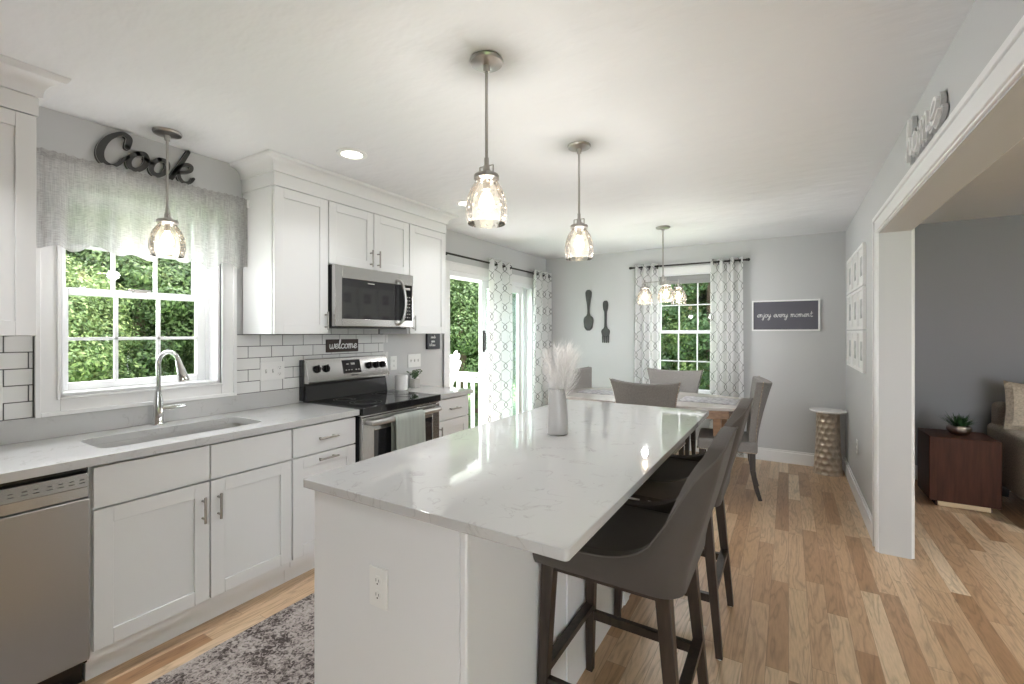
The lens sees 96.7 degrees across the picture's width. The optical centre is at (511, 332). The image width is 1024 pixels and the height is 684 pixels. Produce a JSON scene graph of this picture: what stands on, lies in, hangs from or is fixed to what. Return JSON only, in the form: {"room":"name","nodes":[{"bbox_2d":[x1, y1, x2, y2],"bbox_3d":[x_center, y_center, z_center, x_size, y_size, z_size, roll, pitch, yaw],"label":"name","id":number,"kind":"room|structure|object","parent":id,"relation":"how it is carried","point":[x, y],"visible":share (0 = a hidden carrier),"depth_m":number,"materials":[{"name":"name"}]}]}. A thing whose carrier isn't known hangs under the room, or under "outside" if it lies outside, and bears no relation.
{"room":"kitchen","nodes":[
{"label":"kitchen","id":0,"kind":"room"},
{"bbox_2d":[13,106,545,419],"bbox_3d":[-1.721,0.185,2.965,0.200,2.430,8.480,0,0,31],"label":"wall","id":1,"kind":"structure","parent":0,"point":[59,132],"depth_m":2.74,"materials":[{"name":"grey paint"}]},
{"bbox_2d":[0,336,32,420],"bbox_3d":[-2.475,0.197,1.523,0.007,0.370,1.232,0,0,31],"label":"tile backsplash","id":2,"kind":"structure","parent":1,"relation":"attached to","point":[16,352],"depth_m":2.00,"materials":[{"name":"grey tile"}]},
{"bbox_2d":[0,384,2,410],"bbox_3d":[-2.216,0.280,1.932,0.009,0.118,0.074,0,0,31],"label":"outlet plate","id":3,"kind":"object","parent":2,"relation":"attached to","point":[1,385],"visible":1,"depth_m":1.96,"materials":[{"name":"white plastic"}]},
{"bbox_2d":[0,107,35,335],"bbox_3d":[-2.267,-0.425,1.537,0.331,0.878,0.872,0,0,31],"label":"upper cabinet","id":4,"kind":"object","parent":1,"relation":"attached to","point":[17,129],"visible":1,"depth_m":1.77,"materials":[{"name":"white paint"}]},
{"bbox_2d":[0,54,70,117],"bbox_3d":[-2.235,-0.948,1.517,0.418,0.163,1.028,0,0,31],"label":"crown molding","id":5,"kind":"structure","parent":4,"relation":"on","point":[24,87],"depth_m":1.78,"materials":[{"name":"white paint"}]},
{"bbox_2d":[33,245,236,417],"bbox_3d":[-2.006,-0.200,2.471,0.226,1.170,0.874,0,0,31],"label":"window","id":6,"kind":"structure","parent":1,"relation":"in","point":[213,295],"depth_m":2.40,"materials":[{"name":"white paint"}]},
{"bbox_2d":[94,131,194,184],"bbox_3d":[-1.925,-0.923,2.410,0.022,0.205,0.438,0,0,31],"label":"word sign","id":7,"kind":"object","parent":1,"relation":"attached to","point":[99,151],"visible":0.92,"depth_m":2.37,"materials":[{"name":"black metal"}]},
{"bbox_2d":[0,388,298,444],"bbox_3d":[-2.134,0.433,2.071,0.020,0.102,2.525,0,0,31],"label":"backsplash slab","id":8,"kind":"structure","parent":1,"relation":"attached to","point":[24,429],"depth_m":2.32,"materials":[{"name":"stone"}]},
{"bbox_2d":[243,185,328,333],"bbox_3d":[-1.422,-0.427,2.893,0.367,0.874,0.368,0,0,31],"label":"upper cabinet","id":9,"kind":"object","parent":1,"relation":"attached to","point":[285,276],"visible":0.99,"depth_m":2.77,"materials":[{"name":"white paint"}]},
{"bbox_2d":[237,329,387,393],"bbox_3d":[-1.377,0.173,3.330,0.008,0.416,1.245,0,0,31],"label":"tile backsplash","id":10,"kind":"structure","parent":1,"relation":"attached to","point":[252,349],"depth_m":3.08,"materials":[{"name":"grey tile"}]},
{"bbox_2d":[260,361,283,380],"bbox_3d":[-1.569,0.252,2.989,0.016,0.118,0.163,0,0,31],"label":"switch plate","id":11,"kind":"object","parent":10,"relation":"attached to","point":[268,370],"visible":1,"depth_m":2.98,"materials":[{"name":"white plastic"}]},
{"bbox_2d":[326,339,357,352],"bbox_3d":[-1.287,0.098,3.456,0.015,0.098,0.285,0,0,31],"label":"word sign","id":12,"kind":"object","parent":10,"relation":"attached to","point":[332,345],"visible":1,"depth_m":3.44,"materials":[{"name":"brown wood"}]},
{"bbox_2d":[328,201,408,274],"bbox_3d":[-1.133,-0.658,3.369,0.367,0.412,0.741,0,0,31],"label":"upper cabinet","id":13,"kind":"object","parent":1,"relation":"attached to","point":[357,238],"visible":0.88,"depth_m":3.25,"materials":[{"name":"white paint"}]},
{"bbox_2d":[229,149,458,233],"bbox_3d":[-1.095,-0.948,3.394,0.418,0.163,1.721,0,0,31],"label":"crown molding","id":14,"kind":"structure","parent":13,"relation":"on","point":[268,167],"depth_m":2.97,"materials":[{"name":"white paint"}]},
{"bbox_2d":[328,264,412,328],"bbox_3d":[-1.102,-0.237,3.347,0.451,0.417,0.723,0,0,31],"label":"microwave","id":15,"kind":"object","parent":13,"relation":"attached to","point":[358,298],"visible":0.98,"depth_m":3.20,"materials":[{"name":"silver metal"}]},
{"bbox_2d":[390,356,396,369],"bbox_3d":[-1.019,0.263,3.919,0.009,0.118,0.074,0,0,31],"label":"outlet plate","id":16,"kind":"object","parent":1,"relation":"attached to","point":[393,359],"visible":1,"depth_m":3.92,"materials":[{"name":"white plastic"}]},
{"bbox_2d":[380,224,445,333],"bbox_3d":[-0.822,-0.427,3.881,0.367,0.874,0.450,0,0,31],"label":"upper cabinet","id":17,"kind":"object","parent":1,"relation":"attached to","point":[427,248],"visible":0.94,"depth_m":3.80,"materials":[{"name":"white paint"}]},
{"bbox_2d":[408,354,420,367],"bbox_3d":[-0.884,0.255,4.135,0.016,0.118,0.163,0,0,31],"label":"switch plate","id":18,"kind":"object","parent":1,"relation":"attached to","point":[414,360],"visible":1,"depth_m":4.13,"materials":[{"name":"white plastic"}]},
{"bbox_2d":[426,334,439,348],"bbox_3d":[-0.753,0.083,4.338,0.026,0.149,0.177,0,0,31],"label":"word sign","id":19,"kind":"object","parent":1,"relation":"attached to","point":[432,340],"visible":0.99,"depth_m":4.32,"materials":[{"name":"grey"}]},
{"bbox_2d":[443,260,532,424],"bbox_3d":[-0.254,0.343,5.356,0.224,2.115,1.940,0,0,31],"label":"door","id":20,"kind":"structure","parent":1,"relation":"in","point":[524,292],"depth_m":5.18,"materials":[{"name":"white paint"}]},
{"bbox_2d":[446,252,548,277],"bbox_3d":[-0.124,-0.765,5.288,0.117,0.060,2.274,0,0,31],"label":"curtain rod","id":21,"kind":"object","parent":1,"relation":"attached to","point":[457,255],"visible":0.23,"depth_m":4.87,"materials":[{"name":"brown metal"}]},
{"bbox_2d":[486,258,512,422],"bbox_3d":[-0.127,0.282,5.202,0.099,2.195,0.583,0,0,31],"label":"curtain","id":22,"kind":"object","parent":21,"relation":"hanging from","point":[500,326],"visible":0.89,"depth_m":5.13,"materials":[{"name":"white fabric"}]},
{"bbox_2d":[532,269,551,408],"bbox_3d":[0.392,0.282,6.057,0.097,2.195,0.563,0,0,31],"label":"curtain","id":23,"kind":"object","parent":21,"relation":"hanging from","point":[542,285],"visible":0.73,"depth_m":5.97,"materials":[{"name":"white fabric"}]},
{"bbox_3d":[-1.893,-0.790,2.406,0.085,0.050,0.987,0,0,31],"label":"rod","id":24,"kind":"object","parent":1,"relation":"attached to","visible":0},
{"bbox_2d":[36,147,246,268],"bbox_3d":[-1.866,-0.593,2.389,0.039,0.456,0.945,0,0,31],"label":"valance","id":25,"kind":"object","parent":24,"relation":"hanging from","point":[81,204],"visible":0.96,"depth_m":2.28,"materials":[{"name":"grey fabric"}]},
{"bbox_2d":[0,0,1023,258],"bbox_3d":[1.403,-1.130,1.067,7.510,0.200,8.480,0,0,31],"label":"ceiling","id":26,"kind":"structure","parent":0,"point":[709,121],"depth_m":2.00,"materials":[{"name":"white paint"}]},
{"bbox_2d":[148,127,185,258],"bbox_3d":[-1.769,-0.710,2.336,0.158,0.638,0.158,0,0,-39],"label":"pendant light","id":27,"kind":"object","parent":26,"relation":"hanging from","point":[167,240],"visible":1,"depth_m":2.33,"materials":[{"name":"glass"}]},
{"bbox_2d":[336,148,366,159],"bbox_3d":[-0.921,-1.024,2.619,0.170,0.009,0.170,0,0,31],"label":"recessed light","id":28,"kind":"object","parent":26,"relation":"in","point":[347,153],"visible":1,"depth_m":2.61,"materials":[{"name":"white paint"}]},
{"bbox_2d":[466,50,506,227],"bbox_3d":[-0.096,-0.720,1.721,0.158,0.619,0.158,0,0,-39],"label":"pendant light","id":29,"kind":"object","parent":26,"relation":"hanging from","point":[485,61],"visible":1,"depth_m":1.72,"materials":[{"name":"glass"}]},
{"bbox_2d":[483,179,489,190],"bbox_3d":[-0.096,-0.555,1.721,0.030,0.042,0.030,0,0,31],"label":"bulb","id":30,"kind":"object","parent":29,"relation":"attached to","point":[486,182],"depth_m":1.71,"materials":[{"name":"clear glass"}]},
{"bbox_2d":[565,141,593,260],"bbox_3d":[0.369,-0.717,2.505,0.158,0.625,0.158,0,0,-39],"label":"pendant light","id":31,"kind":"object","parent":26,"relation":"hanging from","point":[576,146],"visible":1,"depth_m":2.50,"materials":[{"name":"glass"}]},
{"bbox_2d":[637,225,686,304],"bbox_3d":[1.439,-0.654,4.448,0.449,0.749,0.467,0,0,31],"label":"chandelier","id":32,"kind":"object","parent":26,"relation":"hanging from","point":[663,281],"visible":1,"depth_m":4.44,"materials":[{"name":"glass"}]},
{"bbox_2d":[79,450,1023,683],"bbox_3d":[1.403,1.460,1.067,7.510,0.120,8.480,0,0,31],"label":"floor","id":33,"kind":"structure","parent":0,"point":[815,601],"depth_m":2.33,"materials":[{"name":"brown wood"}]},
{"bbox_2d":[0,467,89,683],"bbox_3d":[-2.039,0.963,1.670,0.561,0.874,0.605,0,0,31],"label":"dishwasher","id":34,"kind":"object","parent":33,"relation":"on","point":[45,520],"visible":0.98,"depth_m":1.67,"materials":[{"name":"silver metal"}]},
{"bbox_2d":[82,428,290,680],"bbox_3d":[-1.657,0.963,2.285,0.606,0.874,0.841,0,0,31],"label":"base cabinet","id":35,"kind":"object","parent":33,"relation":"on","point":[181,539],"visible":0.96,"depth_m":2.06,"materials":[{"name":"white paint"}]},
{"bbox_2d":[0,402,359,483],"bbox_3d":[-1.879,0.502,1.933,0.598,0.035,2.553,0,0,31],"label":"countertop","id":36,"kind":"structure","parent":35,"relation":"on","point":[30,459],"depth_m":2.09,"materials":[{"name":"stone"}]},
{"bbox_2d":[93,423,246,447],"bbox_3d":[-1.650,0.623,2.263,0.308,0.204,0.693,0,0,31],"label":"sink","id":37,"kind":"object","parent":36,"relation":"in","point":[223,426],"visible":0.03,"depth_m":2.34,"materials":[{"name":"silver metal"}]},
{"bbox_2d":[151,350,189,424],"bbox_3d":[-1.791,0.288,2.420,0.209,0.393,0.113,0,0,8],"label":"faucet","id":38,"kind":"object","parent":36,"relation":"on","point":[159,408],"visible":1,"depth_m":2.39,"materials":[{"name":"silver metal"}]},
{"bbox_2d":[148,592,314,683],"bbox_3d":[-0.932,1.395,2.000,0.670,0.009,2.150,0,0,31],"label":"rug","id":39,"kind":"object","parent":33,"relation":"on","point":[280,648],"visible":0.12,"depth_m":1.95,"materials":[{"name":"grey carpet"}]},
{"bbox_2d":[284,416,354,582],"bbox_3d":[-1.325,0.963,2.829,0.606,0.874,0.430,0,0,31],"label":"base cabinet","id":40,"kind":"object","parent":33,"relation":"on","point":[321,447],"visible":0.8,"depth_m":2.61,"materials":[{"name":"white paint"}]},
{"bbox_2d":[299,355,441,462],"bbox_3d":[-0.987,0.791,3.308,0.673,1.217,0.778,0,0,31],"label":"range","id":41,"kind":"object","parent":33,"relation":"on","point":[354,382],"visible":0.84,"depth_m":3.23,"materials":[{"name":"silver metal"}]},
{"bbox_2d":[303,390,440,415],"bbox_3d":[-1.003,0.500,3.336,0.618,0.051,0.748,0,0,31],"label":"cooktop","id":42,"kind":"object","parent":41,"relation":"in","point":[369,402],"depth_m":3.23,"materials":[{"name":"black glass"}]},
{"bbox_2d":[391,409,425,451],"bbox_3d":[-0.710,0.744,3.141,0.068,0.392,0.290,0,0,31],"label":"dish towel","id":43,"kind":"object","parent":41,"relation":"hanging from","point":[408,429],"visible":0.64,"depth_m":3.10,"materials":[{"name":"white fabric"}]},
{"bbox_2d":[438,394,467,436],"bbox_3d":[-0.705,0.963,3.851,0.606,0.874,0.421,0,0,31],"label":"base cabinet","id":44,"kind":"object","parent":33,"relation":"on","point":[453,417],"visible":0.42,"depth_m":3.71,"materials":[{"name":"white paint"}]},
{"bbox_2d":[389,385,472,398],"bbox_3d":[-0.704,0.502,3.866,0.598,0.035,0.452,0,0,31],"label":"countertop","id":45,"kind":"structure","parent":44,"relation":"on","point":[446,392],"depth_m":3.81,"materials":[{"name":"stone"}]},
{"bbox_2d":[395,374,407,389],"bbox_3d":[-0.937,0.420,3.851,0.108,0.127,0.108,0,0,31],"label":"canister","id":46,"kind":"object","parent":45,"relation":"on","point":[401,380],"visible":0.99,"depth_m":3.81,"materials":[{"name":"white ceramic"}]},
{"bbox_2d":[406,369,421,387],"bbox_3d":[-0.857,0.404,4.022,0.101,0.161,0.129,0,0,31],"label":"potted succulent","id":47,"kind":"object","parent":45,"relation":"on","point":[413,383],"visible":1,"depth_m":4.00,"materials":[{"name":"white ceramic"}]},
{"bbox_2d":[409,379,419,387],"bbox_3d":[-0.860,0.447,4.015,0.068,0.075,0.072,0,0,31],"label":"planter","id":48,"kind":"object","parent":47,"relation":"attached to","point":[413,383],"depth_m":3.99,"materials":[{"name":"white ceramic"}]},
{"bbox_2d":[315,491,639,683],"bbox_3d":[0.122,0.957,2.250,0.697,0.886,2.067,0,0,31],"label":"kitchen island","id":49,"kind":"object","parent":33,"relation":"on","point":[463,608],"visible":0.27,"depth_m":1.36,"materials":[{"name":"white paint"}]},
{"bbox_2d":[370,564,387,610],"bbox_3d":[-0.398,0.759,1.354,0.074,0.118,0.009,0,0,31],"label":"outlet plate","id":50,"kind":"object","parent":49,"relation":"attached to","point":[378,576],"visible":1,"depth_m":1.35,"materials":[{"name":"white plastic"}]},
{"bbox_2d":[373,576,381,585],"bbox_3d":[-0.399,0.738,1.352,0.033,0.029,0.002,0,0,31],"label":"receptacle","id":51,"kind":"object","parent":50,"relation":"attached to","point":[377,580],"depth_m":1.35,"materials":[{"name":"grey plastic"}]},
{"bbox_2d":[373,590,381,599],"bbox_3d":[-0.399,0.780,1.352,0.033,0.029,0.002,0,0,31],"label":"receptacle","id":52,"kind":"object","parent":50,"relation":"attached to","point":[377,594],"depth_m":1.35,"materials":[{"name":"grey plastic"}]},
{"bbox_2d":[303,399,708,561],"bbox_3d":[0.262,0.499,2.166,0.962,0.028,2.115,0,0,31],"label":"island countertop","id":53,"kind":"structure","parent":49,"relation":"on","point":[508,481],"depth_m":1.55,"materials":[{"name":"stone"}]},
{"bbox_2d":[547,388,567,435],"bbox_3d":[0.218,0.376,2.172,0.100,0.216,0.100,0,0,31],"label":"vase","id":54,"kind":"object","parent":53,"relation":"on","point":[557,425],"visible":0.91,"depth_m":2.13,"materials":[{"name":"grey ceramic"}]},
{"bbox_2d":[539,337,584,393],"bbox_3d":[0.234,0.216,2.175,0.244,0.389,0.206,0,0,-3],"label":"bouquet","id":55,"kind":"object","parent":54,"relation":"in","point":[563,372],"visible":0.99,"depth_m":2.16,"materials":[{"name":"white plant"}]},
{"bbox_2d":[559,366,591,398],"bbox_3d":[0.858,0.902,5.032,0.593,1.004,0.601,0,0,43],"label":"dining chair","id":56,"kind":"object","parent":33,"relation":"on","point":[585,374],"visible":0.08,"depth_m":5.26,"materials":[{"name":"grey fabric"}]},
{"bbox_2d":[532,426,737,683],"bbox_3d":[0.443,0.853,1.556,0.575,1.093,0.523,0,0,31],"label":"bar stool","id":57,"kind":"object","parent":33,"relation":"on","point":[652,550],"visible":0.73,"depth_m":1.40,"materials":[{"name":"grey fabric"}]},
{"bbox_2d":[609,378,685,454],"bbox_3d":[1.220,0.902,4.021,0.601,1.004,0.593,0,0,31],"label":"dining chair","id":58,"kind":"object","parent":33,"relation":"on","point":[665,394],"visible":0.4,"depth_m":3.77,"materials":[{"name":"grey fabric"}]},
{"bbox_2d":[566,387,741,435],"bbox_3d":[1.378,1.020,4.580,1.720,0.760,1.040,0,0,31],"label":"dining table","id":59,"kind":"object","parent":33,"relation":"on","point":[720,414],"visible":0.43,"depth_m":4.22,"materials":[{"name":"brown wood"}]},
{"bbox_2d":[577,389,613,394],"bbox_3d":[0.966,0.637,4.854,0.470,0.004,0.300,0,0,31],"label":"placemat","id":60,"kind":"object","parent":59,"relation":"on","point":[591,391],"visible":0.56,"depth_m":4.83,"materials":[{"name":"white fabric"}]},
{"bbox_2d":[678,396,738,404],"bbox_3d":[1.852,0.637,4.281,0.480,0.004,0.360,0,0,31],"label":"table runner","id":61,"kind":"object","parent":59,"relation":"on","point":[686,398],"visible":1,"depth_m":4.25,"materials":[{"name":"white fabric"}]},
{"bbox_2d":[647,368,703,454],"bbox_3d":[1.699,0.902,4.877,0.601,1.004,0.593,0,0,31],"label":"dining chair","id":62,"kind":"object","parent":33,"relation":"on","point":[690,380],"visible":0.2,"depth_m":4.98,"materials":[{"name":"grey fabric"}]},
{"bbox_2d":[614,398,752,660],"bbox_3d":[0.854,0.853,2.233,0.575,1.093,0.523,0,0,31],"label":"bar stool","id":63,"kind":"object","parent":33,"relation":"on","point":[669,479],"visible":0.41,"depth_m":2.06,"materials":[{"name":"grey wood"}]},
{"bbox_2d":[697,376,771,500],"bbox_3d":[1.979,0.902,4.055,0.593,1.004,0.601,0,0,25],"label":"dining chair","id":64,"kind":"object","parent":33,"relation":"on","point":[760,386],"visible":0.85,"depth_m":3.79,"materials":[{"name":"grey fabric"}]},
{"bbox_2d":[809,407,846,476],"bbox_3d":[3.142,1.083,4.527,0.312,0.628,0.312,0,0,31],"label":"side table","id":65,"kind":"object","parent":33,"relation":"on","point":[827,456],"visible":1,"depth_m":4.45,"materials":[{"name":"beige metal"}]},
{"bbox_2d":[917,428,1001,512],"bbox_3d":[3.666,1.120,3.752,0.420,0.560,0.400,0,0,31],"label":"end table","id":66,"kind":"object","parent":33,"relation":"on","point":[955,471],"visible":0.98,"depth_m":3.60,"materials":[{"name":"brown wood"}]},
{"bbox_2d":[935,411,977,434],"bbox_3d":[3.686,0.746,3.745,0.292,0.185,0.265,0,0,31],"label":"potted plant","id":67,"kind":"object","parent":66,"relation":"on","point":[959,426],"visible":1,"depth_m":3.72,"materials":[{"name":"green plant"}]},
{"bbox_2d":[987,401,1023,499],"bbox_3d":[4.854,1.000,3.030,2.170,0.800,1.060,0,0,31],"label":"sofa","id":68,"kind":"object","parent":33,"relation":"on","point":[1012,440],"visible":0.49,"depth_m":3.61,"materials":[{"name":"beige fabric"}]},
{"bbox_2d":[1003,380,1023,429],"bbox_3d":[4.205,0.610,3.647,0.438,0.428,0.178,0,0,23],"label":"throw pillow","id":69,"kind":"object","parent":68,"relation":"on","point":[1014,392],"visible":1,"depth_m":3.67,"materials":[{"name":"beige fabric"}]},
{"bbox_2d":[546,231,845,458],"bbox_3d":[2.041,0.185,5.541,3.555,2.430,0.170,0,0,31],"label":"wall","id":70,"kind":"structure","parent":0,"point":[806,370],"depth_m":4.99,"materials":[{"name":"grey paint"}]},
{"bbox_2d":[584,290,592,330],"bbox_3d":[1.015,-0.296,6.046,0.137,0.543,0.023,0,0,31],"label":"decorative spoon","id":71,"kind":"object","parent":70,"relation":"attached to","point":[588,320],"visible":1,"depth_m":6.04,"materials":[{"name":"grey metal"}]},
{"bbox_2d":[601,301,609,342],"bbox_3d":[1.217,-0.139,5.925,0.118,0.551,0.020,0,0,31],"label":"decorative fork","id":72,"kind":"object","parent":70,"relation":"attached to","point":[605,331],"visible":1,"depth_m":5.92,"materials":[{"name":"grey metal"}]},
{"bbox_2d":[659,265,709,393],"bbox_3d":[2.107,0.028,5.471,0.960,1.625,0.220,0,0,31],"label":"window","id":73,"kind":"structure","parent":70,"relation":"in","point":[700,269],"depth_m":5.47,"materials":[{"name":"white paint"}]},
{"bbox_2d":[659,274,709,284],"bbox_3d":[2.095,-0.635,5.452,0.720,0.100,0.035,0,0,31],"label":"roman shade","id":74,"kind":"object","parent":73,"relation":"attached to","point":[700,278],"visible":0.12,"depth_m":5.42,"materials":[{"name":"grey fabric"}]},
{"bbox_2d":[629,258,749,269],"bbox_3d":[2.054,-0.800,5.365,1.344,0.060,0.117,0,0,31],"label":"curtain rod","id":75,"kind":"object","parent":70,"relation":"attached to","point":[746,259],"visible":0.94,"depth_m":5.29,"materials":[{"name":"brown metal"}]},
{"bbox_2d":[634,263,659,383],"bbox_3d":[1.652,0.268,5.560,0.323,2.205,0.082,0,0,31],"label":"curtain","id":76,"kind":"object","parent":75,"relation":"hanging from","point":[647,316],"visible":0.56,"depth_m":5.56,"materials":[{"name":"white fabric"}]},
{"bbox_2d":[709,256,743,456],"bbox_3d":[2.406,0.268,5.102,0.357,2.205,0.080,0,0,31],"label":"curtain","id":77,"kind":"object","parent":75,"relation":"hanging from","point":[726,278],"visible":0.75,"depth_m":5.10,"materials":[{"name":"white fabric"}]},
{"bbox_2d":[684,439,842,468],"bbox_3d":[1.920,1.333,5.504,3.387,0.135,0.018,0,0,31],"label":"baseboard","id":78,"kind":"structure","parent":70,"relation":"attached to","point":[768,454],"depth_m":4.89,"materials":[{"name":"white paint"}]},
{"bbox_2d":[752,299,819,330],"bbox_3d":[2.928,-0.183,4.884,0.627,0.334,0.029,0,0,31],"label":"framed sign","id":79,"kind":"object","parent":70,"relation":"attached to","point":[797,314],"visible":1,"depth_m":4.88,"materials":[{"name":"white wood"}]},
{"bbox_2d":[846,0,1023,513],"bbox_3d":[1.294,0.185,1.033,0.149,2.430,8.310,0,0,31],"label":"wall","id":80,"kind":"structure","parent":0,"point":[988,23],"depth_m":2.53,"materials":[{"name":"grey paint"}]},
{"bbox_2d":[847,294,850,329],"bbox_3d":[3.106,-0.185,4.182,0.021,0.320,0.356,0,0,31],"label":"picture frame","id":81,"kind":"object","parent":80,"relation":"attached to","point":[848,296],"visible":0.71,"depth_m":4.23,"materials":[{"name":"white paint"}]},
{"bbox_2d":[847,331,850,366],"bbox_3d":[3.106,0.145,4.182,0.021,0.320,0.356,0,0,31],"label":"picture frame","id":82,"kind":"object","parent":80,"relation":"attached to","point":[848,332],"visible":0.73,"depth_m":4.23,"materials":[{"name":"white paint"}]},
{"bbox_2d":[847,257,852,294],"bbox_3d":[3.106,-0.515,4.182,0.021,0.320,0.356,0,0,31],"label":"picture frame","id":83,"kind":"object","parent":80,"relation":"attached to","point":[849,292],"visible":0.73,"depth_m":4.23,"materials":[{"name":"white paint"}]},
{"bbox_2d":[851,331,856,369],"bbox_3d":[2.913,0.145,3.864,0.021,0.320,0.356,0,0,31],"label":"picture frame","id":84,"kind":"object","parent":80,"relation":"attached to","point":[853,333],"visible":0.77,"depth_m":3.91,"materials":[{"name":"white paint"}]},
{"bbox_2d":[851,250,857,291],"bbox_3d":[2.913,-0.515,3.864,0.021,0.320,0.356,0,0,31],"label":"picture frame","id":85,"kind":"object","parent":80,"relation":"attached to","point":[854,256],"visible":0.77,"depth_m":3.91,"materials":[{"name":"white paint"}]},
{"bbox_2d":[851,290,857,329],"bbox_3d":[2.913,-0.185,3.864,0.021,0.320,0.356,0,0,31],"label":"picture frame","id":86,"kind":"object","parent":80,"relation":"attached to","point":[854,294],"visible":0.83,"depth_m":3.91,"materials":[{"name":"white paint"}]},
{"bbox_2d":[843,457,871,539],"bbox_3d":[2.884,1.333,3.812,0.018,0.135,1.910,0,0,31],"label":"baseboard","id":87,"kind":"structure","parent":80,"relation":"attached to","point":[865,512],"depth_m":3.63,"materials":[{"name":"white paint"}]},
{"bbox_2d":[857,242,865,288],"bbox_3d":[2.720,-0.515,3.546,0.021,0.320,0.356,0,0,31],"label":"picture frame","id":88,"kind":"object","parent":80,"relation":"attached to","point":[861,250],"visible":0.98,"depth_m":3.53,"materials":[{"name":"white paint"}]},
{"bbox_2d":[857,286,865,328],"bbox_3d":[2.720,-0.185,3.546,0.021,0.320,0.356,0,0,31],"label":"picture frame","id":89,"kind":"object","parent":80,"relation":"attached to","point":[861,292],"visible":1,"depth_m":3.53,"materials":[{"name":"white paint"}]},
{"bbox_2d":[857,330,865,372],"bbox_3d":[2.720,0.145,3.546,0.021,0.320,0.356,0,0,31],"label":"picture frame","id":90,"kind":"object","parent":80,"relation":"attached to","point":[861,335],"visible":1,"depth_m":3.53,"materials":[{"name":"white paint"}]},
{"bbox_2d":[905,91,948,164],"bbox_3d":[1.698,-0.872,1.876,0.028,0.209,0.555,0,0,31],"label":"word sign","id":91,"kind":"object","parent":80,"relation":"attached to","point":[918,137],"visible":1,"depth_m":1.83,"materials":[{"name":"grey paint"}]},
{"bbox_2d":[872,15,1023,551],"bbox_3d":[1.061,0.327,0.816,0.024,2.146,5.096,0,0,31],"label":"trim","id":92,"kind":"structure","parent":80,"relation":"attached to","point":[1006,66],"depth_m":1.77,"materials":[{"name":"white paint"}]},
{"bbox_2d":[879,72,1023,558],"bbox_3d":[1.110,0.375,0.730,0.158,2.050,5.000,0,0,31],"label":"trim","id":93,"kind":"structure","parent":80,"relation":"attached to","point":[1001,127],"depth_m":2.83,"materials":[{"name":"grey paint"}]},
{"bbox_2d":[946,424,971,434],"bbox_3d":[3.684,0.802,3.753,0.156,0.074,0.156,0,0,31],"label":"bowl","id":94,"kind":"object","parent":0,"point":[958,429],"depth_m":3.71,"materials":[{"name":"silver metal"}]},
{"bbox_2d":[915,214,1023,464],"bbox_3d":[4.663,0.185,2.818,3.756,2.430,2.100,0,0,31],"label":"wall","id":95,"kind":"structure","parent":0,"point":[969,274],"depth_m":4.16,"materials":[{"name":"grey paint"}]},
{"label":"outside","id":96,"kind":"structure","parent":0,"visible":0},
{"bbox_2d":[467,383,515,428],"bbox_3d":[-0.595,3.250,13.466,75.000,0.500,67.600,0,0,31],"label":"ground","id":97,"kind":"structure","parent":96,"point":[514,393],"depth_m":17.50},
{"bbox_2d":[66,254,145,382],"bbox_3d":[-8.204,0.301,7.619,3.099,5.605,3.497,0,0,-29],"label":"leafy tree","id":98,"kind":"object","parent":97,"relation":"on","point":[96,356],"visible":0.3,"depth_m":7.78,"materials":[{"name":"green plant"}]},
{"bbox_2d":[66,246,193,378],"bbox_3d":[-8.499,-0.042,10.376,3.999,6.292,4.512,0,0,-38],"label":"leafy tree","id":99,"kind":"object","parent":97,"relation":"on","point":[176,274],"visible":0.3,"depth_m":9.42,"materials":[{"name":"green plant"}]},
{"bbox_2d":[450,279,515,408],"bbox_3d":[-1.511,0.267,12.781,3.732,5.673,4.178,0,0,31],"label":"leafy tree","id":100,"kind":"object","parent":97,"relation":"on","point":[466,329],"visible":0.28,"depth_m":11.62,"materials":[{"name":"green plant"}]},
{"bbox_2d":[478,294,515,396],"bbox_3d":[0.940,-0.429,14.120,5.076,7.065,4.499,0,0,37],"label":"leafy tree","id":101,"kind":"object","parent":97,"relation":"on","point":[514,340],"visible":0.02,"depth_m":12.95,"materials":[{"name":"green plant"}]},
{"bbox_2d":[661,283,706,367],"bbox_3d":[3.778,-1.582,15.741,6.546,9.372,6.082,0,0,38],"label":"leafy tree","id":102,"kind":"object","parent":97,"relation":"on","point":[703,300],"visible":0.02,"depth_m":13.95,"materials":[{"name":"green plant"}]},
{"bbox_2d":[661,283,708,387],"bbox_3d":[3.629,0.267,12.929,3.599,5.673,4.061,0,0,15],"label":"leafy tree","id":103,"kind":"object","parent":97,"relation":"on","point":[672,326],"visible":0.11,"depth_m":11.81,"materials":[{"name":"green plant"}]},
{"bbox_2d":[661,282,709,389],"bbox_3d":[5.664,-0.951,12.671,5.252,8.108,5.653,0,0,35],"label":"leafy tree","id":104,"kind":"object","parent":97,"relation":"on","point":[703,343],"visible":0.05,"depth_m":11.46,"materials":[{"name":"green plant"}]},
{"bbox_2d":[674,283,706,358],"bbox_3d":[6.549,-1.202,16.613,5.498,8.612,6.204,0,0,-11],"label":"leafy tree","id":105,"kind":"object","parent":97,"relation":"on","point":[704,292],"visible":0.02,"depth_m":14.19,"materials":[{"name":"green plant"}]},
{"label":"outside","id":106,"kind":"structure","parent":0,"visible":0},
{"bbox_3d":[-2.219,1.580,5.707,3.480,0.120,2.850,0,0,31],"label":"deck","id":107,"kind":"object","parent":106,"visible":0},
{"bbox_2d":[450,350,460,386],"bbox_3d":[-1.079,0.876,5.763,0.888,1.309,0.710,0,0,23],"label":"chair","id":108,"kind":"object","parent":107,"relation":"on","point":[454,364],"visible":0.2,"depth_m":5.69,"materials":[{"name":"white plastic"}]},
{"bbox_2d":[455,372,486,427],"bbox_3d":[-1.523,1.000,6.834,3.500,1.040,0.100,0,0,31],"label":"deck railing","id":109,"kind":"object","parent":107,"relation":"on","point":[465,380],"visible":0.02,"depth_m":6.23,"materials":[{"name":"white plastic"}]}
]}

